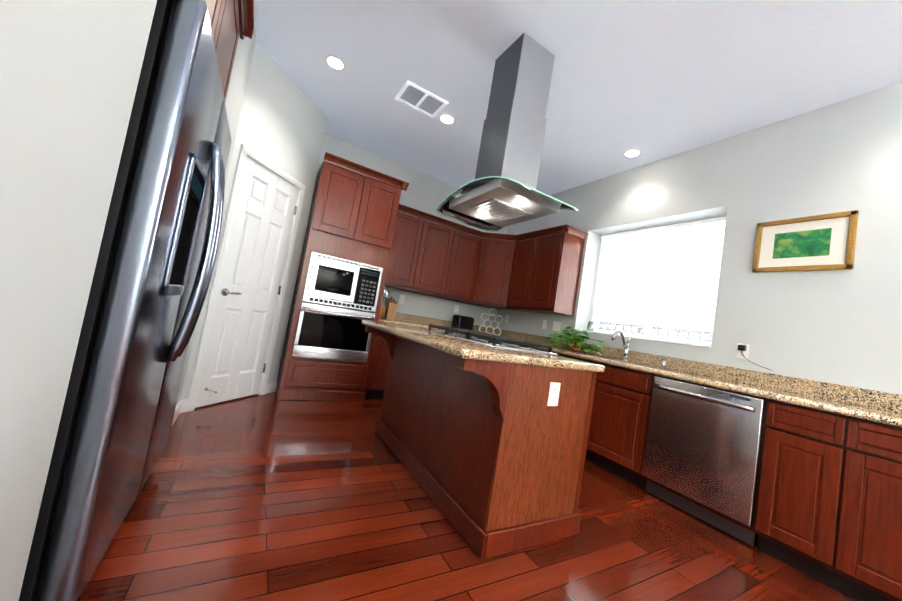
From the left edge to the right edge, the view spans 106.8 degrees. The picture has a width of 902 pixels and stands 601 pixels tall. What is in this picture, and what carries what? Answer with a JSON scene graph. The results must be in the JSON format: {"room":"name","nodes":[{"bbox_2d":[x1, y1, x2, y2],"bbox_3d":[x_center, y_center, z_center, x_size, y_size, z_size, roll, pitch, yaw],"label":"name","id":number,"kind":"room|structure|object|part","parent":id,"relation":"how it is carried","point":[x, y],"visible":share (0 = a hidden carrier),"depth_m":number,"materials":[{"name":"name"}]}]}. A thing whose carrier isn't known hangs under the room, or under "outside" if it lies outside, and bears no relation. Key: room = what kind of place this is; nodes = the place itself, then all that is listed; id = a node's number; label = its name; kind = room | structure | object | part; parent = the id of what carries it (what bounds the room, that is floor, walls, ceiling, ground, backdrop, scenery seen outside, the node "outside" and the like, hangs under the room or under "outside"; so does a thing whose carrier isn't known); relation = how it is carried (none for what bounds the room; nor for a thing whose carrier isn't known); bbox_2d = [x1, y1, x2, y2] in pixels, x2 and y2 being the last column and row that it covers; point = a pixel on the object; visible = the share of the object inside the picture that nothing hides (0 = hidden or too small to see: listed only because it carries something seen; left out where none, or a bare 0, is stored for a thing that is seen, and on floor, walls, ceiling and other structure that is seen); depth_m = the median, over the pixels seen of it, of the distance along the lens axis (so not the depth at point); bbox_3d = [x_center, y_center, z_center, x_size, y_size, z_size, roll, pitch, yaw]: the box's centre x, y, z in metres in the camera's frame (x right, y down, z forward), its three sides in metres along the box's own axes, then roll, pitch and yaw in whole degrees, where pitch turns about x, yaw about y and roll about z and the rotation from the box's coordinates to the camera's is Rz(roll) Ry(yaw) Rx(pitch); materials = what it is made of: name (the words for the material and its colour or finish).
{"room":"kitchen","nodes":[
{"label":"kitchen","id":0,"kind":"room"},
{"bbox_2d":[0,0,255,600],"bbox_3d":[-1.024,-0.627,0.232,1.030,2.920,6.900,11,-4,-30],"label":"wall","id":1,"kind":"structure","parent":0,"point":[70,70],"depth_m":0.65,"materials":[{"name":"paint"}]},
{"bbox_2d":[172,400,181,424],"bbox_3d":[-1.796,0.794,2.126,0.013,0.100,0.779,11,-4,-30],"label":"baseboard","id":2,"kind":"structure","parent":1,"relation":"attached to","point":[177,410],"depth_m":2.29,"materials":[{"name":"white wood"}]},
{"bbox_2d":[205,0,253,100],"bbox_3d":[-1.203,-1.291,1.255,0.693,0.657,1.190,11,-4,-30],"label":"upper cabinet","id":3,"kind":"object","parent":1,"relation":"attached to","point":[231,21],"visible":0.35,"depth_m":1.66,"materials":[{"name":"brown wood"}]},
{"bbox_2d":[180,41,327,400],"bbox_3d":[-1.721,-0.570,3.037,0.120,2.920,0.976,8,-4,14],"label":"wall","id":4,"kind":"structure","parent":0,"point":[283,119],"depth_m":2.99,"materials":[{"name":"paint"}]},
{"bbox_2d":[180,382,277,412],"bbox_3d":[-1.884,0.829,2.936,0.013,0.100,0.975,8,-4,14],"label":"baseboard","id":5,"kind":"structure","parent":4,"relation":"attached to","point":[271,387],"depth_m":3.28,"materials":[{"name":"white wood"}]},
{"bbox_2d":[186,144,305,411],"bbox_3d":[-1.784,-0.169,2.966,0.142,2.102,0.777,8,-4,14],"label":"door frame","id":6,"kind":"structure","parent":4,"relation":"in","point":[245,152],"depth_m":2.65,"materials":[{"name":"white wood"}]},
{"bbox_2d":[195,157,298,407],"bbox_3d":[-1.734,-0.136,2.958,0.648,2.028,0.662,8,-4,14],"label":"pantry door","id":7,"kind":"structure","parent":6,"relation":"attached to","point":[237,346],"depth_m":2.91,"materials":[{"name":"white wood"}]},
{"bbox_3d":[-1.737,-0.106,2.963,0.440,1.737,0.477,11,-4,-30],"label":"pantry door hardware","id":8,"kind":"part","parent":7,"relation":"part of","materials":[{"name":"silver metal"}]},
{"bbox_2d":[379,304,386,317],"bbox_3d":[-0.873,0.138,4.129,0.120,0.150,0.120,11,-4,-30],"label":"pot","id":9,"kind":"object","parent":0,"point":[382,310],"depth_m":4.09,"materials":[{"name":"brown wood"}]},
{"bbox_2d":[317,133,507,326],"bbox_3d":[-1.105,-0.394,4.255,5.000,2.920,0.140,11,-4,-30],"label":"wall","id":10,"kind":"structure","parent":0,"point":[426,193],"depth_m":4.53,"materials":[{"name":"paint"}]},
{"bbox_2d":[398,294,404,303],"bbox_3d":[-0.653,-0.019,4.441,0.072,0.116,0.009,11,-4,-30],"label":"electrical outlet","id":11,"kind":"object","parent":10,"relation":"attached to","point":[401,299],"visible":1,"depth_m":4.44,"materials":[{"name":"white plastic"}]},
{"bbox_2d":[385,204,431,291],"bbox_3d":[-0.645,-0.660,4.216,0.522,0.947,0.365,11,-4,-30],"label":"upper cabinet","id":12,"kind":"object","parent":10,"relation":"attached to","point":[405,269],"depth_m":4.11,"materials":[{"name":"brown wood"}]},
{"bbox_2d":[420,216,451,295],"bbox_3d":[-0.282,-0.587,4.427,0.585,0.947,0.365,11,-4,-30],"label":"upper cabinet","id":13,"kind":"object","parent":10,"relation":"attached to","point":[435,257],"depth_m":4.30,"materials":[{"name":"brown wood"}]},
{"bbox_2d":[454,305,458,312],"bbox_3d":[0.080,0.123,4.867,0.072,0.116,0.009,11,-4,-30],"label":"electrical outlet","id":14,"kind":"object","parent":10,"relation":"attached to","point":[456,308],"visible":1,"depth_m":4.86,"materials":[{"name":"white plastic"}]},
{"bbox_2d":[440,222,483,303],"bbox_3d":[0.113,-0.510,4.631,0.570,0.947,0.408,11,-4,-30],"label":"upper cabinet","id":15,"kind":"object","parent":10,"relation":"attached to","point":[463,248],"depth_m":4.49,"materials":[{"name":"brown wood"}]},
{"bbox_2d":[464,232,515,307],"bbox_3d":[0.644,-0.414,4.760,0.721,0.947,0.720,11,-4,-30],"label":"upper cabinet","id":16,"kind":"object","parent":10,"relation":"attached to","point":[494,264],"depth_m":4.56,"materials":[{"name":"brown wood"}]},
{"bbox_2d":[77,392,856,600],"bbox_3d":[0.393,1.194,1.136,5.000,0.100,7.150,11,-4,-30],"label":"floor","id":17,"kind":"structure","parent":0,"point":[266,497],"depth_m":1.56,"materials":[{"name":"brown wood"}]},
{"bbox_2d":[19,0,231,600],"bbox_3d":[-1.452,-0.075,1.175,0.964,1.808,1.062,11,-4,-30],"label":"refrigerator","id":18,"kind":"object","parent":17,"relation":"on","point":[155,263],"visible":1,"depth_m":0.93,"materials":[{"name":"grey metal"}]},
{"bbox_2d":[276,152,408,401],"bbox_3d":[-1.211,-0.188,3.706,0.885,2.415,0.712,11,-4,-30],"label":"tall cabinet","id":19,"kind":"object","parent":17,"relation":"on","point":[353,212],"visible":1,"depth_m":3.41,"materials":[{"name":"brown wood"}]},
{"bbox_2d":[292,302,374,362],"bbox_3d":[-1.152,0.337,3.369,0.732,0.528,0.108,11,-4,-30],"label":"wall oven","id":20,"kind":"object","parent":19,"relation":"in","point":[330,333],"visible":0.94,"depth_m":3.36,"materials":[{"name":"silver metal"}]},
{"bbox_3d":[-1.167,0.323,3.400,0.662,0.325,0.040,11,-4,-30],"label":"glass","id":21,"kind":"part","parent":20,"relation":"part of","materials":[{"name":"black glass"}]},
{"bbox_2d":[302,252,382,311],"bbox_3d":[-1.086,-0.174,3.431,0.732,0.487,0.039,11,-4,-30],"label":"microwave","id":22,"kind":"object","parent":19,"relation":"in","point":[335,279],"visible":1,"depth_m":3.40,"materials":[{"name":"white plastic"},{"name":"black glass"}]},
{"bbox_2d":[365,335,389,398],"bbox_3d":[-0.802,0.693,4.024,0.530,0.850,0.617,11,-4,-30],"label":"base cabinet","id":23,"kind":"object","parent":17,"relation":"on","point":[378,371],"depth_m":3.68,"materials":[{"name":"brown wood"}]},
{"bbox_2d":[378,310,481,334],"bbox_3d":[-0.352,0.276,4.255,1.380,0.145,0.642,11,-4,-30],"label":"countertop","id":24,"kind":"structure","parent":23,"relation":"on","point":[403,319],"depth_m":4.48,"materials":[{"name":"stone"}]},
{"bbox_2d":[379,288,389,317],"bbox_3d":[-0.846,0.031,4.141,0.142,0.372,0.120,11,-4,-30],"label":"utensil crock","id":25,"kind":"object","parent":24,"relation":"on","point":[386,293],"visible":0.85,"depth_m":4.10,"materials":[{"name":"brown wood"}]},
{"bbox_2d":[385,297,396,319],"bbox_3d":[-0.745,0.092,4.181,0.100,0.288,0.246,10,-4,-18],"label":"knife block","id":26,"kind":"object","parent":24,"relation":"on","point":[390,314],"visible":1,"depth_m":4.07,"materials":[{"name":"brown wood"}]},
{"bbox_2d":[451,315,473,329],"bbox_3d":[0.158,0.312,4.635,0.293,0.202,0.170,12,-4,-38],"label":"toaster","id":27,"kind":"object","parent":24,"relation":"on","point":[462,322],"visible":0.88,"depth_m":4.56,"materials":[{"name":"black plastic"}]},
{"bbox_2d":[365,328,602,558],"bbox_3d":[-0.009,0.713,2.225,0.871,0.850,1.517,11,-4,-30],"label":"kitchen island","id":28,"kind":"object","parent":17,"relation":"on","point":[487,445],"depth_m":1.68,"materials":[{"name":"wood"}]},
{"bbox_2d":[362,320,604,371],"bbox_3d":[0.061,0.274,2.251,0.935,0.040,1.535,11,-4,-30],"label":"island countertop","id":29,"kind":"structure","parent":28,"relation":"on","point":[458,348],"depth_m":1.70,"materials":[{"name":"beige stone"}]},
{"bbox_2d":[425,324,556,355],"bbox_3d":[0.224,0.252,2.274,0.490,0.058,0.855,11,-4,-30],"label":"cooktop","id":30,"kind":"object","parent":29,"relation":"in","point":[492,340],"visible":1,"depth_m":2.02,"materials":[{"name":"silver metal"}]},
{"bbox_2d":[547,382,560,405],"bbox_3d":[0.509,0.463,1.651,0.072,0.116,0.009,11,-4,-30],"label":"outlet","id":31,"kind":"object","parent":28,"relation":"attached to","point":[554,391],"visible":1,"depth_m":1.65,"materials":[{"name":"white plastic"}]},
{"bbox_2d":[509,343,592,362],"bbox_3d":[1.040,0.976,3.708,0.617,0.850,0.624,11,-4,-30],"label":"base cabinet","id":32,"kind":"object","parent":17,"relation":"on","point":[509,343],"depth_m":3.12,"materials":[{"name":"brown wood"}]},
{"bbox_2d":[482,326,901,426],"bbox_3d":[1.374,0.499,3.274,0.642,0.145,4.077,11,-4,-30],"label":"countertop","id":33,"kind":"structure","parent":32,"relation":"on","point":[873,405],"depth_m":2.27,"materials":[{"name":"stone"}]},
{"bbox_2d":[479,308,502,334],"bbox_3d":[0.582,0.299,4.821,0.319,0.382,0.111,9,-4,8],"label":"wine rack","id":34,"kind":"object","parent":33,"relation":"on","point":[491,322],"visible":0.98,"depth_m":4.77,"materials":[{"name":"white metal"}]},
{"bbox_2d":[545,327,602,354],"bbox_3d":[1.302,0.404,3.574,0.453,0.262,0.709,11,-4,-30],"label":"potted plant","id":35,"kind":"object","parent":33,"relation":"on","point":[576,343],"visible":1,"depth_m":3.58,"materials":[{"name":"green plant"}]},
{"bbox_3d":[1.332,0.491,3.597,0.136,0.105,0.136,11,-4,-30],"label":"pot","id":36,"kind":"part","parent":35,"relation":"part of","materials":[{"name":"orange ceramic"}]},
{"bbox_2d":[611,329,633,360],"bbox_3d":[1.617,0.421,3.185,0.270,0.284,0.067,11,-4,-30],"label":"faucet","id":37,"kind":"object","parent":33,"relation":"on","point":[626,345],"visible":1,"depth_m":3.21,"materials":[{"name":"silver metal"}]},
{"bbox_2d":[585,379,620,472],"bbox_3d":[1.367,1.119,3.096,0.617,0.600,0.789,11,-4,-30],"label":"base cabinet","id":38,"kind":"object","parent":17,"relation":"on","point":[602,435],"depth_m":2.74,"materials":[{"name":"brown wood"}]},
{"bbox_2d":[613,368,764,529],"bbox_3d":[1.808,1.020,2.372,0.617,0.850,0.898,11,-4,-30],"label":"base cabinet","id":39,"kind":"object","parent":17,"relation":"on","point":[636,392],"depth_m":2.52,"materials":[{"name":"brown wood"}]},
{"bbox_2d":[642,376,764,545],"bbox_3d":[1.575,0.967,2.157,0.151,0.830,0.610,11,-4,-30],"label":"dishwasher","id":40,"kind":"object","parent":39,"relation":"in","point":[703,445],"visible":1,"depth_m":2.10,"materials":[{"name":"silver metal"}]},
{"bbox_2d":[749,398,820,574],"bbox_3d":[2.092,1.036,1.879,0.617,0.850,0.361,11,-4,-30],"label":"base cabinet","id":41,"kind":"object","parent":17,"relation":"on","point":[791,433],"depth_m":1.79,"materials":[{"name":"brown wood"}]},
{"bbox_2d":[809,410,901,600],"bbox_3d":[2.215,1.044,1.664,0.617,0.850,0.398,11,-4,-30],"label":"base cabinet","id":42,"kind":"object","parent":17,"relation":"on","point":[828,505],"depth_m":1.58,"materials":[{"name":"brown wood"}]},
{"bbox_2d":[256,0,901,194],"bbox_3d":[0.881,-1.781,1.318,5.000,0.100,7.150,11,-4,-30],"label":"ceiling","id":43,"kind":"structure","parent":0,"point":[654,80],"depth_m":2.39,"materials":[{"name":"paint"}]},
{"bbox_2d":[325,55,345,70],"bbox_3d":[-0.946,-1.939,2.738,0.164,0.006,0.164,11,-4,-30],"label":"recessed light","id":44,"kind":"object","parent":43,"relation":"in","point":[335,62],"visible":1,"depth_m":2.73,"materials":[{"name":"white metal"}]},
{"bbox_2d":[395,81,447,117],"bbox_3d":[-0.267,-1.807,3.029,0.400,0.011,0.300,11,-4,-30],"label":"ceiling vent","id":45,"kind":"object","parent":43,"relation":"in","point":[416,97],"visible":0.98,"depth_m":3.02,"materials":[{"name":"white metal"}]},
{"bbox_2d":[439,114,454,123],"bbox_3d":[-0.038,-1.758,3.254,0.164,0.006,0.164,11,-4,-30],"label":"recessed light","id":46,"kind":"object","parent":43,"relation":"in","point":[446,119],"visible":1,"depth_m":3.25,"materials":[{"name":"white metal"}]},
{"bbox_2d":[436,33,578,230],"bbox_3d":[0.431,-1.164,2.344,0.600,1.133,0.900,11,-4,-30],"label":"range hood","id":47,"kind":"object","parent":43,"relation":"hanging from","point":[500,191],"visible":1,"depth_m":2.22,"materials":[{"name":"silver metal"}]},
{"bbox_3d":[0.348,-0.656,2.312,0.600,0.103,0.900,11,-4,-30],"label":"glass","id":48,"kind":"part","parent":47,"relation":"part of","materials":[{"name":"teal"}]},
{"bbox_2d":[623,149,641,157],"bbox_3d":[1.792,-1.454,3.313,0.164,0.006,0.164,11,-4,-30],"label":"recessed light","id":49,"kind":"object","parent":43,"relation":"in","point":[630,153],"visible":1,"depth_m":3.31,"materials":[{"name":"white metal"}]},
{"bbox_2d":[661,361,666,367],"bbox_3d":[1.842,0.554,2.900,0.038,0.061,0.038,11,-4,-30],"label":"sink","id":50,"kind":"object","parent":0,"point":[663,364],"visible":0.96,"depth_m":2.89,"materials":[{"name":"silver metal"}]},
{"bbox_2d":[493,82,901,394],"bbox_3d":[2.587,0.095,2.333,0.350,2.920,6.900,11,-4,-30],"label":"wall","id":51,"kind":"structure","parent":0,"point":[841,327],"depth_m":2.43,"materials":[{"name":"paint"}]},
{"bbox_2d":[500,230,539,311],"bbox_3d":[1.031,-0.373,4.397,0.408,0.947,0.522,11,-4,-30],"label":"upper cabinet","id":52,"kind":"object","parent":51,"relation":"attached to","point":[524,251],"depth_m":4.32,"materials":[{"name":"brown wood"}]},
{"bbox_2d":[542,320,546,328],"bbox_3d":[1.196,0.306,4.286,0.011,0.116,0.072,11,-4,-30],"label":"light switch","id":53,"kind":"object","parent":51,"relation":"attached to","point":[544,325],"visible":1,"depth_m":4.28,"materials":[{"name":"white plastic"}]},
{"bbox_2d":[552,321,560,331],"bbox_3d":[1.295,0.317,4.112,0.011,0.116,0.118,11,-4,-30],"label":"light switch","id":54,"kind":"object","parent":51,"relation":"attached to","point":[556,326],"visible":1,"depth_m":4.11,"materials":[{"name":"white plastic"}]},
{"bbox_2d":[528,224,587,315],"bbox_3d":[1.240,-0.359,4.076,0.365,0.947,0.499,11,-4,-30],"label":"upper cabinet","id":55,"kind":"object","parent":51,"relation":"attached to","point":[555,280],"depth_m":3.89,"materials":[{"name":"brown wood"}]},
{"bbox_2d":[576,216,725,347],"bbox_3d":[2.001,-0.194,3.411,0.347,1.187,1.346,11,-4,-30],"label":"kitchen window","id":56,"kind":"structure","parent":51,"relation":"in","point":[675,229],"depth_m":3.42,"materials":[{"name":"white glass"}]},
{"bbox_2d":[587,321,594,330],"bbox_3d":[1.609,0.299,3.854,0.072,0.112,0.072,11,-4,-30],"label":"jar","id":57,"kind":"object","parent":56,"relation":"on","point":[590,324],"visible":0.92,"depth_m":3.86,"materials":[{"name":"clear glass"}]},
{"bbox_2d":[736,343,771,370],"bbox_3d":[2.222,0.409,2.459,0.038,0.168,0.216,11,-4,-30],"label":"outlet","id":58,"kind":"object","parent":51,"relation":"attached to","point":[742,351],"visible":1,"depth_m":2.52,"materials":[{"name":"white plastic"}]},
{"bbox_3d":[2.203,0.384,2.531,0.008,0.116,0.072,11,-4,-30],"label":"plate","id":59,"kind":"part","parent":58,"relation":"part of","materials":[{"name":"white plastic"}]},
{"bbox_2d":[752,210,858,272],"bbox_3d":[2.453,-0.396,2.350,0.026,0.385,0.500,11,-4,-30],"label":"picture frame","id":60,"kind":"object","parent":51,"relation":"attached to","point":[819,242],"visible":0.98,"depth_m":2.32,"materials":[{"name":"brown wood"}]},
{"bbox_2d":[772,227,831,258],"bbox_3d":[2.454,-0.396,2.350,0.002,0.187,0.282,11,-4,-30],"label":"art","id":61,"kind":"object","parent":60,"relation":"attached to","point":[810,242],"depth_m":2.34,"materials":[{"name":"green paper"}]},
{"label":"outside","id":62,"kind":"structure","parent":0,"visible":0},
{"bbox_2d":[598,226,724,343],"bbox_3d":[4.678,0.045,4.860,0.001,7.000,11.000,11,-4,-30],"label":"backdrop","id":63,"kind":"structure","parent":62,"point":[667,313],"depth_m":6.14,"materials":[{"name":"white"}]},
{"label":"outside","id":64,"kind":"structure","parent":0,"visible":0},
{"bbox_2d":[599,321,712,344],"bbox_3d":[2.643,0.726,3.987,0.050,0.795,6.524,11,-4,-30],"label":"railing","id":65,"kind":"object","parent":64,"point":[678,330],"depth_m":4.13,"materials":[{"name":"silver metal"}]}
]}

